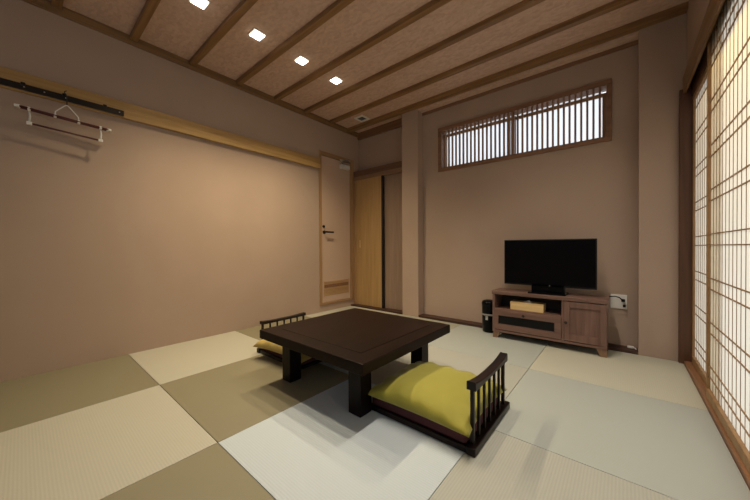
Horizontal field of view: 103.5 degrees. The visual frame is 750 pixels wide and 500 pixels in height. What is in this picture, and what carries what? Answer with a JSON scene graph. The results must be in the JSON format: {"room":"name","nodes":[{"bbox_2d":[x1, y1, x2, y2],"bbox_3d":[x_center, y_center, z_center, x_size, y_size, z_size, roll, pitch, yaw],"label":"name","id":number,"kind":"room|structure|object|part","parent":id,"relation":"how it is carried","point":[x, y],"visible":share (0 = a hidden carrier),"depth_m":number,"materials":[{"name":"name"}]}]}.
{"room":"japanese tatami room","nodes":[
{"label":"japanese tatami room","id":0,"kind":"room"},
{"bbox_2d":[0,0,358,381],"bbox_3d":[-1.720,-0.431,2.869,0.120,2.655,4.800,0,1,40],"label":"wall","id":1,"kind":"structure","parent":0,"point":[143,237],"depth_m":2.45,"materials":[{"name":"paint"}]},
{"bbox_2d":[0,66,319,168],"bbox_3d":[-1.937,-1.127,2.484,0.040,0.133,3.745,0,1,40],"label":"rail","id":2,"kind":"object","parent":1,"relation":"attached to","point":[135,113],"visible":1,"depth_m":2.54,"materials":[{"name":"brown wood"}]},
{"bbox_2d":[0,77,123,115],"bbox_3d":[-2.495,-1.084,1.770,0.022,0.051,1.533,0,1,40],"label":"rail","id":3,"kind":"object","parent":2,"relation":"attached to","point":[21,86],"visible":0.9,"depth_m":2.08,"materials":[{"name":"black metal"}]},
{"bbox_2d":[14,90,110,141],"bbox_3d":[-2.176,-0.970,2.084,0.049,0.326,0.471,0,1,43],"label":"clothes hanger","id":4,"kind":"object","parent":3,"relation":"hanging from","point":[29,109],"visible":1,"depth_m":2.07,"materials":[{"name":"white metal"}]},
{"bbox_2d":[22,0,357,137],"bbox_3d":[-1.696,-1.723,2.786,0.020,0.071,4.530,0,1,40],"label":"crown molding","id":5,"kind":"structure","parent":1,"relation":"attached to","point":[66,13],"depth_m":2.60,"materials":[{"name":"brown wood"}]},
{"bbox_2d":[319,150,353,305],"bbox_3d":[-0.521,-0.296,4.179,0.137,2.080,0.655,0,1,40],"label":"door","id":6,"kind":"structure","parent":1,"relation":"in","point":[336,173],"depth_m":4.17,"materials":[{"name":"brown wood"}]},
{"bbox_2d":[354,181,356,303],"bbox_3d":[-0.265,-0.114,4.479,0.045,1.842,0.130,0,1,40],"label":"door frame","id":7,"kind":"structure","parent":1,"relation":"attached to","point":[355,271],"depth_m":4.42,"materials":[{"name":"brown wood"}]},
{"bbox_2d":[49,0,688,132],"bbox_3d":[-0.340,-1.796,1.695,3.740,0.080,4.800,0,1,40],"label":"ceiling","id":8,"kind":"structure","parent":0,"point":[180,28],"depth_m":2.44,"materials":[{"name":"wood"}]},
{"bbox_2d":[51,0,63,9],"bbox_3d":[-0.948,-1.727,1.000,3.400,0.041,0.052,0,1,40],"label":"batten","id":9,"kind":"object","parent":8,"relation":"attached to","point":[58,4],"visible":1,"depth_m":2.06,"materials":[{"name":"brown wood"}]},
{"bbox_2d":[130,0,160,41],"bbox_3d":[-0.672,-1.731,1.329,3.400,0.041,0.052,0,1,40],"label":"batten","id":10,"kind":"object","parent":8,"relation":"attached to","point":[150,6],"visible":1,"depth_m":2.20,"materials":[{"name":"brown wood"}]},
{"bbox_2d":[189,0,209,9],"bbox_3d":[-1.236,-1.749,2.081,0.104,0.018,0.104,0,1,40],"label":"recessed light","id":11,"kind":"object","parent":8,"relation":"in","point":[203,4],"visible":1,"depth_m":2.09,"materials":[{"name":"white plastic"}]},
{"bbox_2d":[189,0,257,65],"bbox_3d":[-0.396,-1.736,1.659,3.400,0.041,0.052,0,1,40],"label":"batten","id":12,"kind":"object","parent":8,"relation":"attached to","point":[242,8],"visible":1,"depth_m":2.31,"materials":[{"name":"brown wood"}]},
{"bbox_2d":[248,28,266,40],"bbox_3d":[-0.960,-1.754,2.411,0.104,0.018,0.104,0,1,40],"label":"recessed light","id":13,"kind":"object","parent":8,"relation":"in","point":[254,33],"visible":1,"depth_m":2.40,"materials":[{"name":"white plastic"}]},
{"bbox_2d":[236,0,354,84],"bbox_3d":[-0.120,-1.740,1.989,3.400,0.041,0.052,0,1,40],"label":"batten","id":14,"kind":"object","parent":8,"relation":"attached to","point":[337,6],"visible":1,"depth_m":2.40,"materials":[{"name":"brown wood"}]},
{"bbox_2d":[294,55,309,64],"bbox_3d":[-0.681,-1.758,2.744,0.104,0.018,0.104,0,1,40],"label":"recessed light","id":15,"kind":"object","parent":8,"relation":"in","point":[300,59],"visible":1,"depth_m":2.73,"materials":[{"name":"white plastic"}]},
{"bbox_2d":[329,76,342,83],"bbox_3d":[-0.405,-1.762,3.074,0.104,0.018,0.104,0,1,40],"label":"recessed light","id":16,"kind":"object","parent":8,"relation":"in","point":[336,80],"visible":1,"depth_m":3.06,"materials":[{"name":"white plastic"}]},
{"bbox_2d":[354,115,369,121],"bbox_3d":[-0.176,-1.770,3.978,0.150,0.015,0.150,0,1,40],"label":"ceiling vent","id":17,"kind":"object","parent":8,"relation":"in","point":[361,118],"visible":1,"depth_m":3.97,"materials":[{"name":"white plastic"}]},
{"bbox_2d":[274,0,451,100],"bbox_3d":[0.159,-1.744,2.322,3.400,0.041,0.052,0,1,40],"label":"batten","id":18,"kind":"object","parent":8,"relation":"attached to","point":[431,6],"visible":1,"depth_m":2.48,"materials":[{"name":"brown wood"}]},
{"bbox_2d":[304,0,544,113],"bbox_3d":[0.429,-1.748,2.644,3.400,0.041,0.052,0,1,40],"label":"batten","id":19,"kind":"object","parent":8,"relation":"attached to","point":[523,5],"visible":1,"depth_m":2.55,"materials":[{"name":"brown wood"}]},
{"bbox_2d":[330,0,638,123],"bbox_3d":[0.698,-1.753,2.966,3.400,0.041,0.052,0,1,40],"label":"batten","id":20,"kind":"object","parent":8,"relation":"attached to","point":[616,4],"visible":1,"depth_m":2.59,"materials":[{"name":"brown wood"}]},
{"bbox_2d":[347,2,688,132],"bbox_3d":[0.932,-1.754,3.245,3.460,0.046,0.077,0,1,40],"label":"batten","id":21,"kind":"object","parent":8,"relation":"attached to","point":[681,9],"visible":1,"depth_m":2.70,"materials":[{"name":"brown wood"}]},
{"bbox_2d":[418,31,638,112],"bbox_3d":[1.340,-1.747,3.024,2.026,0.061,0.108,0,1,40],"label":"soffit","id":22,"kind":"structure","parent":8,"relation":"attached to","point":[634,36],"depth_m":2.81,"materials":[{"name":"wood"}]},
{"bbox_2d":[359,127,401,170],"bbox_3d":[0.234,-0.453,4.252,1.100,2.655,0.170,0,1,40],"label":"wall","id":23,"kind":"structure","parent":0,"point":[384,148],"depth_m":4.25,"materials":[{"name":"paint"}]},
{"bbox_2d":[356,175,384,307],"bbox_3d":[-0.075,-0.112,4.269,0.517,1.840,0.034,0,1,40],"label":"door","id":24,"kind":"structure","parent":23,"relation":"in","point":[370,220],"depth_m":4.24,"materials":[{"name":"brown wood"}]},
{"bbox_2d":[351,304,402,313],"bbox_3d":[0.050,0.832,4.164,0.935,0.048,0.168,0,1,40],"label":"sill","id":25,"kind":"structure","parent":23,"relation":"attached to","point":[356,305],"depth_m":4.08,"materials":[{"name":"brown wood"}]},
{"bbox_2d":[354,161,401,176],"bbox_3d":[0.074,-1.128,4.188,0.935,0.083,0.140,0,1,40],"label":"lintel","id":26,"kind":"object","parent":23,"relation":"attached to","point":[394,165],"visible":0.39,"depth_m":4.12,"materials":[{"name":"brown wood"}]},
{"bbox_2d":[354,167,401,180],"bbox_3d":[0.073,-1.059,4.187,0.935,0.054,0.125,0,1,40],"label":"lintel","id":27,"kind":"object","parent":23,"relation":"attached to","point":[397,170],"visible":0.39,"depth_m":4.10,"materials":[{"name":"brown wood"}]},
{"bbox_2d":[357,118,401,139],"bbox_3d":[0.100,-1.727,4.218,0.935,0.105,0.031,0,1,40],"label":"crown molding","id":28,"kind":"structure","parent":23,"relation":"attached to","point":[397,123],"depth_m":4.22,"materials":[{"name":"brown wood"}]},
{"bbox_2d":[384,173,402,309],"bbox_3d":[0.277,-0.112,4.028,0.415,1.840,0.025,0,1,40],"label":"door","id":29,"kind":"structure","parent":23,"relation":"in","point":[392,183],"depth_m":4.03,"materials":[{"name":"brown wood"}]},
{"bbox_2d":[402,109,422,316],"bbox_3d":[0.511,-0.461,3.799,0.237,2.635,0.230,0,1,40],"label":"wall pillar","id":30,"kind":"structure","parent":0,"point":[412,121],"depth_m":3.70,"materials":[{"name":"paint"}]},
{"bbox_2d":[423,45,637,347],"bbox_3d":[1.432,-0.450,3.113,2.200,2.655,0.120,0,1,40],"label":"wall","id":31,"kind":"structure","parent":0,"point":[588,191],"depth_m":2.90,"materials":[{"name":"paint"}]},
{"bbox_2d":[438,78,611,171],"bbox_3d":[1.430,-1.200,3.090,1.635,0.525,0.142,0,1,40],"label":"window","id":32,"kind":"structure","parent":31,"relation":"in","point":[581,116],"depth_m":2.96,"materials":[{"name":"brown wood"}]},
{"bbox_2d":[418,314,637,354],"bbox_3d":[1.351,0.832,3.042,2.026,0.054,0.118,0,1,40],"label":"baseboard","id":33,"kind":"structure","parent":31,"relation":"attached to","point":[614,347],"depth_m":3.25,"materials":[{"name":"brown wood"}]},
{"bbox_2d":[422,40,637,115],"bbox_3d":[1.371,-1.699,3.061,2.026,0.035,0.013,0,1,40],"label":"crown molding","id":34,"kind":"structure","parent":31,"relation":"attached to","point":[633,43],"depth_m":2.84,"materials":[{"name":"brown wood"}]},
{"bbox_2d":[609,296,625,306],"bbox_3d":[1.974,0.557,2.496,0.248,0.351,0.061,0,1,20],"label":"power cord","id":35,"kind":"object","parent":31,"relation":"attached to","point":[622,300],"visible":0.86,"depth_m":2.46,"materials":[{"name":"black plastic"}]},
{"bbox_2d":[610,294,626,308],"bbox_3d":[2.067,0.437,2.507,0.110,0.120,0.014,0,1,40],"label":"wall outlet","id":36,"kind":"object","parent":31,"relation":"attached to","point":[615,302],"visible":0.93,"depth_m":2.51,"materials":[{"name":"white plastic"}]},
{"bbox_2d":[638,13,690,361],"bbox_3d":[2.309,-0.458,2.293,0.402,2.635,0.230,0,1,40],"label":"wall pillar","id":37,"kind":"structure","parent":0,"point":[662,46],"depth_m":2.26,"materials":[{"name":"paint"}]},
{"bbox_2d":[687,0,709,78],"bbox_3d":[0.914,-0.424,0.423,0.140,2.655,4.430,0,1,40],"label":"wall","id":38,"kind":"structure","parent":0,"point":[697,9],"depth_m":1.93,"materials":[{"name":"paint"}]},
{"bbox_2d":[678,87,692,363],"bbox_3d":[2.295,-0.169,2.135,0.140,2.000,0.037,0,1,40],"label":"door frame","id":39,"kind":"structure","parent":38,"relation":"attached to","point":[685,100],"depth_m":2.15,"materials":[{"name":"brown wood"}]},
{"bbox_2d":[691,43,707,96],"bbox_3d":[1.224,-1.147,0.806,0.079,0.130,3.430,0,1,40],"label":"rail","id":40,"kind":"object","parent":38,"relation":"attached to","point":[702,65],"depth_m":1.91,"materials":[{"name":"brown wood"}]},
{"bbox_2d":[683,0,724,93],"bbox_3d":[1.167,-1.184,0.853,0.016,0.135,3.430,0,1,40],"label":"rail","id":41,"kind":"object","parent":38,"relation":"attached to","point":[714,8],"visible":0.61,"depth_m":1.65,"materials":[{"name":"brown wood"}]},
{"bbox_3d":[-0.325,0.924,1.719,3.740,0.090,4.800,0,1,40],"label":"floor","id":42,"kind":"structure","parent":0,"visible":0},
{"bbox_2d":[0,354,158,432],"bbox_3d":[-1.972,0.872,1.812,0.852,0.030,0.868,0,1,40],"label":"mat","id":43,"kind":"object","parent":42,"relation":"on","point":[26,400],"visible":0.75,"depth_m":1.82,"materials":[{"name":"beige wicker"}]},
{"bbox_2d":[0,385,216,499],"bbox_3d":[-1.311,0.873,1.259,0.868,0.030,0.868,0,1,40],"label":"mat","id":44,"kind":"object","parent":42,"relation":"on","point":[96,451],"visible":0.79,"depth_m":1.28,"materials":[{"name":"beige wicker"}]},
{"bbox_2d":[101,443,274,499],"bbox_3d":[-0.644,0.875,0.700,0.868,0.030,0.868,0,1,40],"label":"mat","id":45,"kind":"object","parent":42,"relation":"on","point":[211,473],"visible":1,"depth_m":1.08,"materials":[{"name":"beige wicker"}]},
{"bbox_2d":[129,331,260,384],"bbox_3d":[-1.413,0.864,2.479,0.852,0.030,0.868,0,1,40],"label":"mat","id":46,"kind":"object","parent":42,"relation":"on","point":[165,364],"visible":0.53,"depth_m":2.38,"materials":[{"name":"beige wicker"}]},
{"bbox_2d":[160,354,347,442],"bbox_3d":[-0.752,0.865,1.926,0.868,0.030,0.868,0,1,40],"label":"mat","id":47,"kind":"object","parent":42,"relation":"on","point":[225,401],"visible":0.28,"depth_m":1.79,"materials":[{"name":"beige wicker"}]},
{"bbox_2d":[260,308,449,417],"bbox_3d":[-0.116,0.675,1.947,0.894,0.340,0.880,0,1,40],"label":"table","id":48,"kind":"object","parent":47,"relation":"on","point":[359,342],"visible":0.93,"depth_m":1.74,"materials":[{"name":"brown wood"}]},
{"bbox_3d":[-0.547,0.705,1.941,0.087,0.284,0.087,0,1,40],"label":"leg","id":49,"kind":"part","parent":48,"relation":"part of","materials":[{"name":"brown wood"}]},
{"bbox_3d":[-0.117,0.506,1.946,0.694,0.002,0.680,0,1,40],"label":"panel","id":50,"kind":"part","parent":48,"relation":"part of","materials":[{"name":"brown wood"}]},
{"bbox_3d":[-0.079,0.706,1.550,0.087,0.284,0.087,0,1,40],"label":"leg","id":51,"kind":"part","parent":48,"relation":"part of","materials":[{"name":"brown wood"}]},
{"bbox_3d":[0.303,0.700,2.006,0.087,0.284,0.087,0,1,40],"label":"leg","id":52,"kind":"part","parent":48,"relation":"part of","materials":[{"name":"black wood"}]},
{"bbox_2d":[237,316,310,339],"bbox_3d":[-0.855,0.855,3.146,0.852,0.030,0.868,0,1,40],"label":"mat","id":53,"kind":"object","parent":42,"relation":"on","point":[254,332],"visible":0.14,"depth_m":3.13,"materials":[{"name":"beige wicker"}]},
{"bbox_2d":[257,312,322,369],"bbox_3d":[-0.601,0.716,2.443,0.584,0.254,0.486,0,1,40],"label":"chair","id":54,"kind":"object","parent":53,"relation":"on","point":[312,361],"visible":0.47,"depth_m":2.39,"materials":[{"name":"brown wood"}]},
{"bbox_3d":[-0.733,0.824,2.253,0.542,0.010,0.012,0,1,40],"label":"rail","id":55,"kind":"part","parent":54,"relation":"part of","materials":[{"name":"brown wood"}]},
{"bbox_2d":[253,339,311,362],"bbox_3d":[-0.550,0.708,2.361,0.580,0.138,0.580,0,1,37],"label":"floor cushion","id":56,"kind":"object","parent":54,"relation":"on","point":[264,344],"visible":0.1,"depth_m":2.19,"materials":[{"name":"yellow fabric"}]},
{"bbox_3d":[-0.805,0.602,2.617,0.040,0.026,0.438,0,1,40],"label":"rail","id":57,"kind":"part","parent":54,"relation":"part of","materials":[{"name":"brown wood"}]},
{"bbox_2d":[320,362,347,373],"bbox_3d":[-0.194,0.856,2.593,0.868,0.030,0.868,0,1,40],"label":"mat","id":58,"kind":"object","parent":42,"relation":"on","point":[323,363],"visible":0.02,"depth_m":2.13,"materials":[{"name":"grey wicker"}]},
{"bbox_2d":[218,380,464,499],"bbox_3d":[-0.085,0.866,1.367,0.868,0.030,0.868,0,1,40],"label":"mat","id":59,"kind":"object","parent":42,"relation":"on","point":[314,448],"visible":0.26,"depth_m":1.23,"materials":[{"name":"grey wicker"}]},
{"bbox_2d":[371,352,509,457],"bbox_3d":[0.339,0.696,1.575,0.584,0.300,0.486,0,1,40],"label":"chair","id":60,"kind":"object","parent":59,"relation":"on","point":[487,422],"visible":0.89,"depth_m":1.37,"materials":[{"name":"brown wood"}]},
{"bbox_3d":[0.175,0.826,1.412,0.542,0.010,0.012,0,1,40],"label":"rail","id":61,"kind":"part","parent":60,"relation":"part of","materials":[{"name":"brown wood"}]},
{"bbox_2d":[368,361,506,437],"bbox_3d":[0.328,0.725,1.563,0.560,0.119,0.521,0,1,40],"label":"floor cushion","id":62,"kind":"object","parent":60,"relation":"on","point":[439,394],"visible":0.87,"depth_m":1.43,"materials":[{"name":"yellow fabric"}]},
{"bbox_3d":[0.541,0.565,1.399,0.040,0.037,0.438,0,1,40],"label":"rail","id":63,"kind":"part","parent":60,"relation":"part of","materials":[{"name":"brown wood"}]},
{"bbox_3d":[0.548,0.829,1.401,0.040,0.035,0.486,0,1,40],"label":"rail","id":64,"kind":"part","parent":60,"relation":"part of","materials":[{"name":"brown wood"}]},
{"bbox_2d":[305,306,396,317],"bbox_3d":[-0.306,0.846,3.802,0.852,0.030,0.838,0,1,40],"label":"mat","id":65,"kind":"object","parent":42,"relation":"on","point":[346,307],"visible":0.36,"depth_m":3.99,"materials":[{"name":"beige wicker"}]},
{"bbox_2d":[394,314,460,329],"bbox_3d":[0.355,0.847,3.248,0.868,0.030,0.838,0,1,40],"label":"mat","id":66,"kind":"object","parent":42,"relation":"on","point":[452,325],"visible":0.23,"depth_m":3.47,"materials":[{"name":"beige wicker"}]},
{"bbox_2d":[371,345,527,400],"bbox_3d":[0.473,0.857,2.034,0.868,0.030,0.868,0,1,40],"label":"mat","id":67,"kind":"object","parent":42,"relation":"on","point":[475,365],"visible":0.17,"depth_m":2.15,"materials":[{"name":"beige wicker"}]},
{"bbox_2d":[428,325,549,368],"bbox_3d":[1.022,0.849,2.690,0.868,0.030,0.838,0,1,40],"label":"mat","id":68,"kind":"object","parent":42,"relation":"on","point":[522,351],"visible":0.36,"depth_m":2.60,"materials":[{"name":"beige wicker"}]},
{"bbox_2d":[482,299,492,332],"bbox_3d":[1.163,0.667,3.009,0.148,0.325,0.154,0,1,40],"label":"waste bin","id":69,"kind":"object","parent":68,"relation":"on","point":[487,304],"visible":0.67,"depth_m":2.96,"materials":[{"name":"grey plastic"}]},
{"bbox_2d":[492,288,608,357],"bbox_3d":[1.521,0.608,2.629,0.874,0.445,0.268,0,1,40],"label":"tv stand","id":70,"kind":"object","parent":68,"relation":"on","point":[574,319],"visible":1,"depth_m":2.49,"materials":[{"name":"brown wood"}]},
{"bbox_3d":[1.208,0.589,2.909,0.020,0.344,0.240,0,1,40],"label":"panel","id":71,"kind":"part","parent":70,"relation":"part of","materials":[{"name":"brown wood"}]},
{"bbox_3d":[1.412,0.653,2.719,0.542,0.184,0.221,0,1,40],"label":"drawer","id":72,"kind":"part","parent":70,"relation":"part of","materials":[{"name":"brown wood"}]},
{"bbox_2d":[510,300,545,312],"bbox_3d":[1.393,0.502,2.695,0.270,0.093,0.110,0,1,40],"label":"tissue box","id":73,"kind":"object","parent":70,"relation":"on","point":[539,307],"visible":1,"depth_m":2.65,"materials":[{"name":"brown wood"}]},
{"bbox_2d":[504,238,596,295],"bbox_3d":[1.524,0.145,2.622,0.714,0.480,0.185,0,1,40],"label":"television","id":74,"kind":"object","parent":70,"relation":"on","point":[550,266],"visible":1,"depth_m":2.58,"materials":[{"name":"black plastic"}]},
{"bbox_3d":[1.603,0.583,2.726,0.822,0.334,0.010,0,1,40],"label":"panel","id":75,"kind":"part","parent":70,"relation":"part of","materials":[{"name":"brown wood"}]},
{"bbox_3d":[1.678,0.579,2.368,0.204,0.221,0.006,0,1,40],"label":"inset panel","id":76,"kind":"part","parent":70,"relation":"part of","materials":[{"name":"brown wood"}]},
{"bbox_3d":[1.676,0.586,2.365,0.273,0.322,0.018,0,1,40],"label":"cabinet door","id":77,"kind":"part","parent":70,"relation":"part of","materials":[{"name":"brown wood"}]},
{"bbox_3d":[1.853,0.590,2.369,0.020,0.344,0.239,0,1,40],"label":"panel","id":78,"kind":"part","parent":70,"relation":"part of","materials":[{"name":"brown wood"}]},
{"bbox_2d":[429,430,675,499],"bbox_3d":[0.575,0.867,0.814,0.851,0.030,0.868,0,1,40],"label":"mat","id":79,"kind":"object","parent":42,"relation":"on","point":[506,467],"visible":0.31,"depth_m":1.10,"materials":[{"name":"beige wicker"}]},
{"bbox_2d":[529,341,707,410],"bbox_3d":[1.683,0.850,2.137,0.851,0.030,0.838,0,1,40],"label":"mat","id":80,"kind":"object","parent":42,"relation":"on","point":[657,378],"visible":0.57,"depth_m":2.03,"materials":[{"name":"wicker"}]},
{"bbox_2d":[495,369,749,499],"bbox_3d":[1.134,0.858,1.481,0.851,0.030,0.868,0,1,40],"label":"mat","id":81,"kind":"object","parent":42,"relation":"on","point":[672,450],"visible":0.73,"depth_m":1.35,"materials":[{"name":"beige wicker"}]},
{"bbox_2d":[684,361,749,489],"bbox_3d":[1.211,0.852,0.820,0.112,0.054,3.395,0,1,40],"label":"threshold","id":82,"kind":"object","parent":42,"relation":"on","point":[697,380],"visible":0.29,"depth_m":1.43,"materials":[{"name":"brown wood"}]},
{"bbox_2d":[692,67,706,384],"bbox_3d":[2.002,-0.140,1.779,0.024,1.900,0.882,0,1,40],"label":"screen","id":83,"kind":"object","parent":82,"relation":"on","point":[699,217],"visible":0.41,"depth_m":1.96,"materials":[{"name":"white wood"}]},
{"bbox_2d":[706,0,749,473],"bbox_3d":[1.563,-0.194,1.294,0.024,2.020,0.895,0,1,40],"label":"screen","id":84,"kind":"object","parent":82,"relation":"on","point":[728,54],"visible":0.94,"depth_m":1.33,"materials":[{"name":"white paper"}]}
]}

